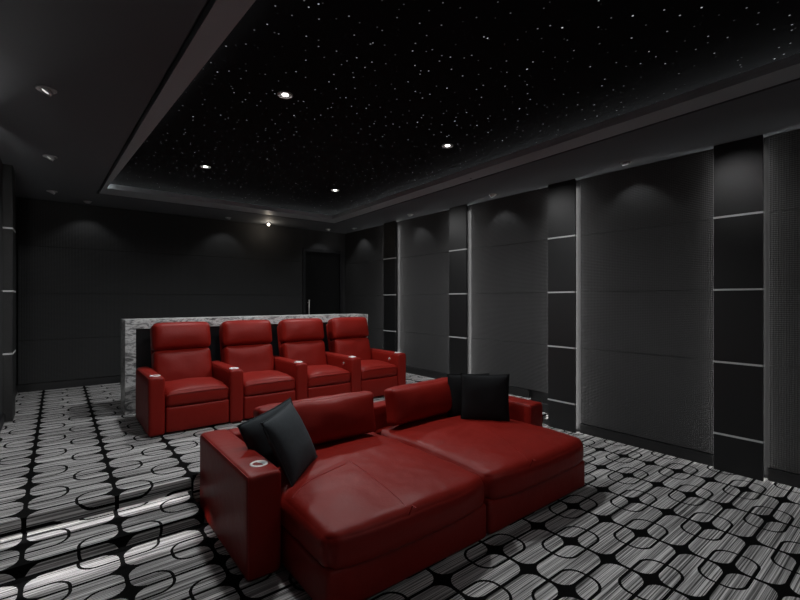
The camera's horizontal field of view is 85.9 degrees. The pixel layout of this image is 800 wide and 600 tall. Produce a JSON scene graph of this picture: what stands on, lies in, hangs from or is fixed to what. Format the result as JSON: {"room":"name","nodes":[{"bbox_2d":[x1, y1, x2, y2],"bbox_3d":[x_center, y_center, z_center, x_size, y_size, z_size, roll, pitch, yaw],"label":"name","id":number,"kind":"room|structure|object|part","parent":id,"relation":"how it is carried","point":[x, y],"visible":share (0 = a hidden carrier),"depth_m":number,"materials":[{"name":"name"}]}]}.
{"room":"home theater","nodes":[
{"label":"home theater","id":0,"kind":"room"},
{"bbox_2d":[16,197,344,384],"bbox_3d":[-3.158,-0.075,7.340,5.135,3.250,0.100,0,0,-38],"label":"wall","id":1,"kind":"structure","parent":0,"point":[313,239],"depth_m":8.44,"materials":[{"name":"fabric"}]},
{"bbox_2d":[17,375,120,392],"bbox_3d":[-3.477,1.180,6.990,4.100,0.100,0.050,0,0,-38],"label":"baseboard","id":2,"kind":"structure","parent":1,"relation":"attached to","point":[110,379],"depth_m":6.02,"materials":[{"name":"black wood"}]},
{"bbox_2d":[18,197,301,384],"bbox_3d":[-3.482,-0.120,6.996,4.090,2.488,0.030,0,0,-38],"label":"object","id":3,"kind":"structure","parent":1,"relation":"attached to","point":[105,288],"depth_m":6.42,"materials":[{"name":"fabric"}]},
{"bbox_3d":[-3.482,0.836,6.996,4.090,0.577,0.030,0,0,-38],"label":"fabric panel","id":4,"kind":"part","parent":3,"relation":"part of","materials":[{"name":"black fabric"}]},
{"bbox_3d":[-3.482,-1.047,6.996,4.090,0.634,0.030,0,0,-38],"label":"fabric panel","id":5,"kind":"part","parent":3,"relation":"part of","materials":[{"name":"black fabric"}]},
{"bbox_3d":[-3.482,-0.409,6.996,4.090,0.634,0.030,0,0,-38],"label":"fabric panel","id":6,"kind":"part","parent":3,"relation":"part of","materials":[{"name":"black fabric"}]},
{"bbox_3d":[-3.482,0.228,6.996,4.090,0.631,0.030,0,0,-38],"label":"fabric panel","id":7,"kind":"part","parent":3,"relation":"part of","materials":[{"name":"black fabric"}]},
{"bbox_2d":[302,248,342,314],"bbox_3d":[-1.539,0.115,8.553,0.880,2.230,0.136,0,0,-38],"label":"door","id":8,"kind":"structure","parent":1,"relation":"in","point":[322,270],"depth_m":8.55,"materials":[{"name":"black paint"}]},
{"bbox_2d":[0,373,799,599],"bbox_3d":[0.067,1.390,3.286,5.135,0.320,10.260,0,0,-38],"label":"floor","id":9,"kind":"structure","parent":0,"point":[93,506],"depth_m":2.65,"materials":[{"name":"carpet"}]},
{"bbox_2d":[136,322,242,437],"bbox_3d":[-2.181,0.733,4.421,0.840,0.993,0.936,0,0,-38],"label":"recliner","id":10,"kind":"object","parent":9,"relation":"on","point":[182,388],"visible":1,"depth_m":4.25,"materials":[{"name":"red leather"}]},
{"bbox_3d":[-2.427,0.957,4.164,0.135,0.533,0.820,0,0,-38],"label":"armrest","id":11,"kind":"part","parent":10,"relation":"part of","materials":[{"name":"red leather"}]},
{"bbox_3d":[-2.319,0.750,4.594,0.566,0.451,0.264,0,0,-38],"label":"backrest","id":12,"kind":"part","parent":10,"relation":"part of","materials":[{"name":"red leather"}]},
{"bbox_2d":[165,377,228,406],"bbox_3d":[-2.070,0.889,4.281,0.558,0.188,0.572,0,0,-38],"label":"seat cushion","id":13,"kind":"object","parent":10,"relation":"on","point":[179,391],"depth_m":4.11,"materials":[{"name":"red leather"}]},
{"bbox_3d":[-1.875,0.957,4.603,0.135,0.535,0.820,0,0,-38],"label":"armrest","id":14,"kind":"part","parent":10,"relation":"part of","materials":[{"name":"red leather"}]},
{"bbox_2d":[121,314,367,414],"bbox_3d":[-1.835,0.723,5.721,3.130,1.015,0.400,0,0,-38],"label":"bar counter","id":15,"kind":"object","parent":9,"relation":"on","point":[135,333],"depth_m":4.76,"materials":[{"name":"grey stone"}]},
{"bbox_3d":[-1.739,0.772,5.600,2.930,0.915,0.030,0,0,-38],"label":"panel","id":16,"kind":"part","parent":15,"relation":"part of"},
{"bbox_2d":[121,314,367,328],"bbox_3d":[-1.835,0.265,5.721,3.130,0.100,0.400,0,0,-38],"label":"countertop","id":17,"kind":"structure","parent":15,"relation":"on","point":[139,323],"depth_m":5.24,"materials":[{"name":"grey stone"}]},
{"bbox_2d":[219,320,306,418],"bbox_3d":[-1.577,0.733,4.901,0.707,0.994,0.936,0,0,-38],"label":"recliner","id":18,"kind":"object","parent":9,"relation":"on","point":[268,378],"visible":0.77,"depth_m":4.86,"materials":[{"name":"red leather"}]},
{"bbox_3d":[-1.766,0.750,5.032,0.566,0.451,0.267,0,0,-38],"label":"backrest","id":19,"kind":"part","parent":18,"relation":"part of","materials":[{"name":"red leather"}]},
{"bbox_2d":[243,370,294,395],"bbox_3d":[-1.518,0.889,4.720,0.558,0.187,0.572,0,0,-38],"label":"seat cushion","id":20,"kind":"object","parent":18,"relation":"on","point":[255,382],"depth_m":4.54,"materials":[{"name":"red leather"}]},
{"bbox_3d":[-1.324,0.957,5.042,0.135,0.535,0.820,0,0,-38],"label":"armrest","id":21,"kind":"part","parent":18,"relation":"part of","materials":[{"name":"red leather"}]},
{"bbox_2d":[277,318,360,397],"bbox_3d":[-1.026,0.733,5.340,0.707,0.993,0.936,0,0,-38],"label":"recliner","id":22,"kind":"object","parent":9,"relation":"on","point":[328,373],"visible":0.8,"depth_m":5.31,"materials":[{"name":"red leather"}]},
{"bbox_3d":[-1.215,0.750,5.471,0.566,0.451,0.266,0,0,-38],"label":"backrest","id":23,"kind":"part","parent":22,"relation":"part of","materials":[{"name":"red leather"}]},
{"bbox_2d":[307,365,349,387],"bbox_3d":[-0.966,0.888,5.159,0.558,0.189,0.572,0,0,-38],"label":"seat cushion","id":24,"kind":"object","parent":22,"relation":"on","point":[318,376],"depth_m":4.97,"materials":[{"name":"red leather"}]},
{"bbox_3d":[-0.772,0.957,5.481,0.135,0.535,0.820,0,0,-38],"label":"armrest","id":25,"kind":"part","parent":22,"relation":"part of","materials":[{"name":"red leather"}]},
{"bbox_2d":[326,317,405,396],"bbox_3d":[-0.474,0.733,5.779,0.707,0.994,0.936,0,0,-38],"label":"recliner","id":26,"kind":"object","parent":9,"relation":"on","point":[381,370],"visible":0.76,"depth_m":5.74,"materials":[{"name":"red leather"}]},
{"bbox_3d":[-0.663,0.750,5.910,0.566,0.451,0.266,0,0,-38],"label":"backrest","id":27,"kind":"part","parent":26,"relation":"part of","materials":[{"name":"red leather"}]},
{"bbox_2d":[361,360,396,379],"bbox_3d":[-0.414,0.889,5.598,0.558,0.188,0.572,0,0,-38],"label":"seat cushion","id":28,"kind":"object","parent":26,"relation":"on","point":[370,369],"depth_m":5.41,"materials":[{"name":"red leather"}]},
{"bbox_3d":[-0.220,0.957,5.920,0.135,0.535,0.820,0,0,-38],"label":"armrest","id":29,"kind":"part","parent":26,"relation":"part of","materials":[{"name":"red leather"}]},
{"bbox_2d":[200,396,584,599],"bbox_3d":[0.135,1.212,3.236,2.690,0.577,1.582,0,0,-38],"label":"chaise lounge","id":30,"kind":"object","parent":9,"relation":"on","point":[374,510],"visible":0.91,"depth_m":2.51,"materials":[{"name":"red leather"}]},
{"bbox_3d":[-1.029,1.210,2.692,0.192,0.564,0.985,0,0,-38],"label":"armrest","id":31,"kind":"part","parent":30,"relation":"part of","materials":[{"name":"red leather"}]},
{"bbox_2d":[237,397,292,466],"bbox_3d":[-0.813,0.915,2.829,0.145,0.490,0.498,0,0,43],"label":"cushion","id":32,"kind":"object","parent":30,"relation":"on","point":[252,432],"visible":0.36,"depth_m":2.72,"materials":[{"name":"grey fabric"}]},
{"bbox_2d":[260,400,317,486],"bbox_3d":[-0.681,0.882,2.687,0.217,0.414,0.444,0,0,8],"label":"cushion","id":33,"kind":"object","parent":30,"relation":"on","point":[286,433],"visible":1,"depth_m":2.58,"materials":[{"name":"grey fabric"}]},
{"bbox_3d":[-0.311,1.210,3.797,2.326,0.553,0.150,0,0,-38],"label":"frame","id":34,"kind":"part","parent":30,"relation":"part of","materials":[{"name":"red leather"}]},
{"bbox_2d":[253,391,375,444],"bbox_3d":[-0.614,0.907,3.253,0.947,0.344,0.267,0,0,-34],"label":"bolster cushion","id":35,"kind":"object","parent":30,"relation":"on","point":[329,418],"visible":0.7,"depth_m":3.22,"materials":[{"name":"red leather"}]},
{"bbox_2d":[277,432,483,569],"bbox_3d":[-0.275,1.170,2.819,1.138,0.235,1.345,0,0,-38],"label":"seat cushion","id":36,"kind":"object","parent":30,"relation":"on","point":[352,508],"depth_m":2.37,"materials":[{"name":"red leather"}]},
{"bbox_2d":[384,377,451,424],"bbox_3d":[0.254,0.905,3.946,0.937,0.333,0.268,0,0,-44],"label":"bolster cushion","id":37,"kind":"object","parent":30,"relation":"on","point":[406,403],"visible":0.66,"depth_m":3.72,"materials":[{"name":"red leather"}]},
{"bbox_2d":[447,373,488,416],"bbox_3d":[0.643,0.892,4.025,0.406,0.405,0.106,0,0,-8],"label":"cushion","id":38,"kind":"object","parent":30,"relation":"on","point":[454,380],"visible":0.28,"depth_m":3.98,"materials":[{"name":"black fabric"}]},
{"bbox_2d":[375,413,583,499],"bbox_3d":[0.639,1.170,3.546,1.185,0.234,1.345,0,0,-38],"label":"seat cushion","id":39,"kind":"object","parent":30,"relation":"on","point":[502,453],"depth_m":3.18,"materials":[{"name":"red leather"}]},
{"bbox_2d":[460,373,509,420],"bbox_3d":[0.757,0.875,3.835,0.436,0.435,0.127,0,0,6],"label":"cushion","id":40,"kind":"object","parent":30,"relation":"on","point":[484,397],"visible":0.88,"depth_m":3.79,"materials":[{"name":"black fabric"}]},
{"bbox_3d":[0.926,1.210,4.247,0.192,0.564,0.985,0,0,-38],"label":"armrest","id":41,"kind":"part","parent":30,"relation":"part of","materials":[{"name":"red leather"}]},
{"bbox_2d":[0,0,799,233],"bbox_3d":[0.067,-1.535,3.286,5.135,0.330,10.260,0,0,-38],"label":"ceiling","id":42,"kind":"structure","parent":0,"point":[104,61],"depth_m":3.28,"materials":[{"name":"grey paint"}]},
{"bbox_2d":[35,85,56,96],"bbox_3d":[-2.300,-1.361,2.796,0.112,0.064,0.112,0,0,-38],"label":"recessed light","id":43,"kind":"object","parent":42,"relation":"in","point":[48,91],"visible":0.98,"depth_m":2.79,"materials":[{"name":"metal"}]},
{"bbox_2d":[42,154,56,160],"bbox_3d":[-3.340,-1.361,4.103,0.112,0.064,0.112,0,0,-38],"label":"recessed light","id":44,"kind":"object","parent":42,"relation":"in","point":[50,157],"visible":0.93,"depth_m":4.09,"materials":[{"name":"metal"}]},
{"bbox_2d":[98,0,209,189],"bbox_3d":[0.073,-1.560,3.342,3.509,0.280,8.384,0,0,-38],"label":"trim","id":45,"kind":"structure","parent":42,"relation":"attached to","point":[207,1],"depth_m":2.68,"materials":[{"name":"black paint"}]},
{"bbox_2d":[99,0,799,222],"bbox_3d":[0.073,-1.535,3.342,3.445,0.330,8.320,0,0,-38],"label":"trim","id":46,"kind":"structure","parent":42,"relation":"attached to","point":[219,18],"depth_m":3.18,"materials":[{"name":"grey paint"}]},
{"bbox_2d":[620,161,630,165],"bbox_3d":[2.245,-1.361,4.277,0.100,0.059,0.100,0,0,-38],"label":"recessed light","id":47,"kind":"object","parent":42,"relation":"in","point":[624,163],"visible":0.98,"depth_m":4.26,"materials":[{"name":"metal"}]},
{"bbox_2d":[111,0,799,215],"bbox_3d":[0.073,-1.520,3.342,3.405,0.060,8.280,0,0,-38],"label":"ceiling","id":48,"kind":"structure","parent":0,"point":[378,88],"depth_m":2.92,"materials":[{"name":"black paint"}]},
{"bbox_2d":[200,165,210,168],"bbox_3d":[-2.171,-1.486,4.802,0.110,0.009,0.110,0,0,-38],"label":"recessed light","id":49,"kind":"object","parent":48,"relation":"in","point":[201,166],"visible":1,"depth_m":4.80,"materials":[{"name":"white"}]},
{"bbox_2d":[277,91,292,98],"bbox_3d":[-0.833,-1.486,3.120,0.110,0.009,0.110,0,0,-38],"label":"recessed light","id":50,"kind":"object","parent":48,"relation":"in","point":[282,94],"visible":1,"depth_m":3.12,"materials":[{"name":"white"}]},
{"bbox_2d":[442,143,452,147],"bbox_3d":[0.458,-1.486,4.147,0.110,0.009,0.110,0,0,-38],"label":"recessed light","id":51,"kind":"object","parent":48,"relation":"in","point":[447,145],"visible":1,"depth_m":4.15,"materials":[{"name":"white"}]},
{"bbox_2d":[350,137,793,478],"bbox_3d":[2.115,-0.075,4.915,0.100,3.250,10.460,0,0,-38],"label":"wall","id":52,"kind":"structure","parent":0,"point":[538,396],"depth_m":4.91,"materials":[{"name":"black paint"}]},
{"bbox_2d":[345,225,383,349],"bbox_3d":[-0.677,-0.120,8.320,0.028,2.488,1.409,0,0,-38],"label":"acoustic panel","id":53,"kind":"object","parent":52,"relation":"attached to","point":[364,249],"visible":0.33,"depth_m":8.20,"materials":[{"name":"grey fabric"}]},
{"bbox_3d":[-0.677,-1.047,8.320,0.028,0.634,1.409,0,0,-38],"label":"fabric panel","id":54,"kind":"part","parent":53,"relation":"part of","materials":[{"name":"grey fabric"}]},
{"bbox_3d":[-0.677,-0.409,8.320,0.028,0.634,1.409,0,0,-38],"label":"fabric panel","id":55,"kind":"part","parent":53,"relation":"part of","materials":[{"name":"grey fabric"}]},
{"bbox_3d":[-0.677,0.228,8.320,0.028,0.631,1.409,0,0,-38],"label":"fabric panel","id":56,"kind":"part","parent":53,"relation":"part of","materials":[{"name":"grey fabric"}]},
{"bbox_3d":[-0.677,0.836,8.320,0.028,0.577,1.409,0,0,-38],"label":"fabric panel","id":57,"kind":"part","parent":53,"relation":"part of","materials":[{"name":"grey fabric"}]},
{"bbox_2d":[383,221,396,351],"bbox_3d":[-0.149,-0.069,7.593,0.106,2.597,0.346,0,0,-38],"label":"pilaster","id":58,"kind":"object","parent":52,"relation":"attached to","point":[390,228],"visible":0.88,"depth_m":7.54,"materials":[{"name":"black paint"}]},
{"bbox_2d":[400,210,448,373],"bbox_3d":[0.395,-0.120,6.971,0.028,2.488,1.262,0,0,-38],"label":"acoustic panel","id":59,"kind":"object","parent":52,"relation":"attached to","point":[424,240],"visible":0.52,"depth_m":6.91,"materials":[{"name":"grey fabric"}]},
{"bbox_3d":[0.395,-1.047,6.971,0.028,0.634,1.262,0,0,-38],"label":"fabric panel","id":60,"kind":"part","parent":59,"relation":"part of","materials":[{"name":"grey fabric"}]},
{"bbox_3d":[0.395,-0.409,6.971,0.028,0.634,1.262,0,0,-38],"label":"fabric panel","id":61,"kind":"part","parent":59,"relation":"part of","materials":[{"name":"grey fabric"}]},
{"bbox_3d":[0.395,0.228,6.971,0.028,0.631,1.262,0,0,-38],"label":"fabric panel","id":62,"kind":"part","parent":59,"relation":"part of","materials":[{"name":"grey fabric"}]},
{"bbox_3d":[0.395,0.836,6.971,0.028,0.577,1.262,0,0,-38],"label":"fabric panel","id":63,"kind":"part","parent":59,"relation":"part of","materials":[{"name":"grey fabric"}]},
{"bbox_2d":[449,204,466,373],"bbox_3d":[0.878,-0.069,6.301,0.106,2.597,0.346,0,0,-38],"label":"pilaster","id":64,"kind":"object","parent":52,"relation":"attached to","point":[457,215],"visible":0.84,"depth_m":6.25,"materials":[{"name":"black paint"}]},
{"bbox_2d":[471,187,547,392],"bbox_3d":[1.423,-0.120,5.680,0.028,2.488,1.262,0,0,-38],"label":"acoustic panel","id":65,"kind":"object","parent":52,"relation":"attached to","point":[509,234],"visible":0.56,"depth_m":5.62,"materials":[{"name":"grey fabric"}]},
{"bbox_3d":[1.423,-1.047,5.680,0.028,0.634,1.262,0,0,-38],"label":"fabric panel","id":66,"kind":"part","parent":65,"relation":"part of","materials":[{"name":"grey fabric"}]},
{"bbox_3d":[1.423,-0.409,5.680,0.028,0.634,1.262,0,0,-38],"label":"fabric panel","id":67,"kind":"part","parent":65,"relation":"part of","materials":[{"name":"grey fabric"}]},
{"bbox_3d":[1.423,0.228,5.680,0.028,0.631,1.262,0,0,-38],"label":"fabric panel","id":68,"kind":"part","parent":65,"relation":"part of","materials":[{"name":"grey fabric"}]},
{"bbox_3d":[1.423,0.836,5.680,0.028,0.577,1.262,0,0,-38],"label":"fabric panel","id":69,"kind":"part","parent":65,"relation":"part of","materials":[{"name":"grey fabric"}]},
{"bbox_2d":[548,179,575,432],"bbox_3d":[1.905,0.067,5.010,0.106,2.867,0.346,0,0,-38],"label":"pilaster","id":70,"kind":"object","parent":52,"relation":"attached to","point":[561,195],"visible":1,"depth_m":4.96,"materials":[{"name":"black paint"}]},
{"bbox_2d":[406,366,799,488],"bbox_3d":[2.057,1.315,4.869,0.048,0.370,10.220,0,0,-38],"label":"baseboard","id":71,"kind":"structure","parent":52,"relation":"attached to","point":[774,475],"depth_m":4.32,"materials":[{"name":"black wood"}]},
{"bbox_2d":[581,149,713,453],"bbox_3d":[2.450,0.015,4.389,0.028,2.758,1.262,0,0,-38],"label":"acoustic panel","id":72,"kind":"object","parent":52,"relation":"attached to","point":[647,231],"visible":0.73,"depth_m":4.31,"materials":[{"name":"grey fabric"}]},
{"bbox_3d":[2.450,-1.047,4.389,0.028,0.634,1.262,0,0,-38],"label":"fabric panel","id":73,"kind":"part","parent":72,"relation":"part of","materials":[{"name":"grey fabric"}]},
{"bbox_3d":[2.450,-0.409,4.389,0.028,0.634,1.262,0,0,-38],"label":"fabric panel","id":74,"kind":"part","parent":72,"relation":"part of","materials":[{"name":"grey fabric"}]},
{"bbox_3d":[2.450,0.228,4.389,0.028,0.631,1.262,0,0,-38],"label":"fabric panel","id":75,"kind":"part","parent":72,"relation":"part of","materials":[{"name":"grey fabric"}]},
{"bbox_3d":[2.450,0.971,4.389,0.028,0.847,1.262,0,0,-38],"label":"fabric panel","id":76,"kind":"part","parent":72,"relation":"part of","materials":[{"name":"grey fabric"}]},
{"bbox_2d":[713,135,763,480],"bbox_3d":[2.933,0.067,3.719,0.106,2.867,0.346,0,0,-38],"label":"pilaster","id":77,"kind":"object","parent":52,"relation":"attached to","point":[738,218],"visible":1,"depth_m":3.67,"materials":[{"name":"black paint"}]},
{"bbox_2d":[769,129,799,473],"bbox_3d":[3.477,0.015,3.097,0.028,2.758,1.262,0,0,-38],"label":"acoustic panel","id":78,"kind":"object","parent":52,"relation":"attached to","point":[784,148],"visible":1,"depth_m":3.50,"materials":[{"name":"grey fabric"}]},
{"bbox_3d":[3.477,-1.047,3.097,0.028,0.634,1.262,0,0,-38],"label":"fabric panel","id":79,"kind":"part","parent":78,"relation":"part of","materials":[{"name":"grey fabric"}]},
{"bbox_3d":[3.477,-0.409,3.097,0.028,0.634,1.262,0,0,-38],"label":"fabric panel","id":80,"kind":"part","parent":78,"relation":"part of","materials":[{"name":"grey fabric"}]},
{"bbox_3d":[3.477,0.228,3.097,0.028,0.631,1.262,0,0,-38],"label":"fabric panel","id":81,"kind":"part","parent":78,"relation":"part of","materials":[{"name":"grey fabric"}]},
{"bbox_3d":[3.477,0.971,3.097,0.028,0.847,1.262,0,0,-38],"label":"fabric panel","id":82,"kind":"part","parent":78,"relation":"part of","materials":[{"name":"grey fabric"}]},
{"bbox_3d":[-1.982,-0.075,1.656,0.100,3.250,10.460,0,0,-38],"label":"wall","id":83,"kind":"structure","parent":0,"visible":0},
{"bbox_2d":[0,158,2,416],"bbox_3d":[-3.596,-0.120,3.797,0.035,2.488,1.262,0,0,-38],"label":"acoustic panel","id":84,"kind":"object","parent":83,"relation":"attached to","point":[1,163],"visible":1,"depth_m":4.21,"materials":[{"name":"grey fabric"}]},
{"bbox_3d":[-3.596,-1.047,3.797,0.035,0.634,1.262,0,0,-38],"label":"fabric panel","id":85,"kind":"part","parent":84,"relation":"part of","materials":[{"name":"black fabric"}]},
{"bbox_3d":[-3.596,-0.409,3.797,0.035,0.634,1.262,0,0,-38],"label":"fabric panel","id":86,"kind":"part","parent":84,"relation":"part of","materials":[{"name":"black fabric"}]},
{"bbox_3d":[-3.596,0.228,3.797,0.035,0.631,1.262,0,0,-38],"label":"fabric panel","id":87,"kind":"part","parent":84,"relation":"part of","materials":[{"name":"black fabric"}]},
{"bbox_3d":[-3.596,0.836,3.797,0.035,0.577,1.262,0,0,-38],"label":"fabric panel","id":88,"kind":"part","parent":84,"relation":"part of","materials":[{"name":"grey fabric"}]},
{"bbox_2d":[0,385,16,431],"bbox_3d":[-1.923,1.315,1.703,0.050,0.370,10.220,0,0,-38],"label":"baseboard","id":89,"kind":"structure","parent":83,"relation":"attached to","point":[2,415],"depth_m":4.17,"materials":[{"name":"black wood"}]},
{"bbox_2d":[2,164,15,421],"bbox_3d":[-4.080,-0.069,4.466,0.111,2.597,0.346,0,0,-38],"label":"pilaster","id":90,"kind":"object","parent":83,"relation":"attached to","point":[9,231],"visible":0.8,"depth_m":4.34,"materials":[{"name":"black paint"}]},
{"bbox_2d":[15,195,15,385],"bbox_3d":[-4.668,-0.120,5.146,0.035,2.488,1.409,0,0,-38],"label":"acoustic panel","id":91,"kind":"object","parent":83,"relation":"attached to","point":[15,195],"visible":0.19,"depth_m":5.60,"materials":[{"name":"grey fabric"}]},
{"bbox_3d":[-4.668,-1.047,5.146,0.035,0.634,1.409,0,0,-38],"label":"fabric panel","id":92,"kind":"part","parent":91,"relation":"part of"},
{"bbox_3d":[-4.668,-0.409,5.146,0.035,0.634,1.409,0,0,-38],"label":"fabric panel","id":93,"kind":"part","parent":91,"relation":"part of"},
{"bbox_3d":[-4.668,0.228,5.146,0.035,0.631,1.409,0,0,-38],"label":"fabric panel","id":94,"kind":"part","parent":91,"relation":"part of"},
{"bbox_3d":[-4.668,0.836,5.146,0.035,0.577,1.409,0,0,-38],"label":"fabric panel","id":95,"kind":"part","parent":91,"relation":"part of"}
]}

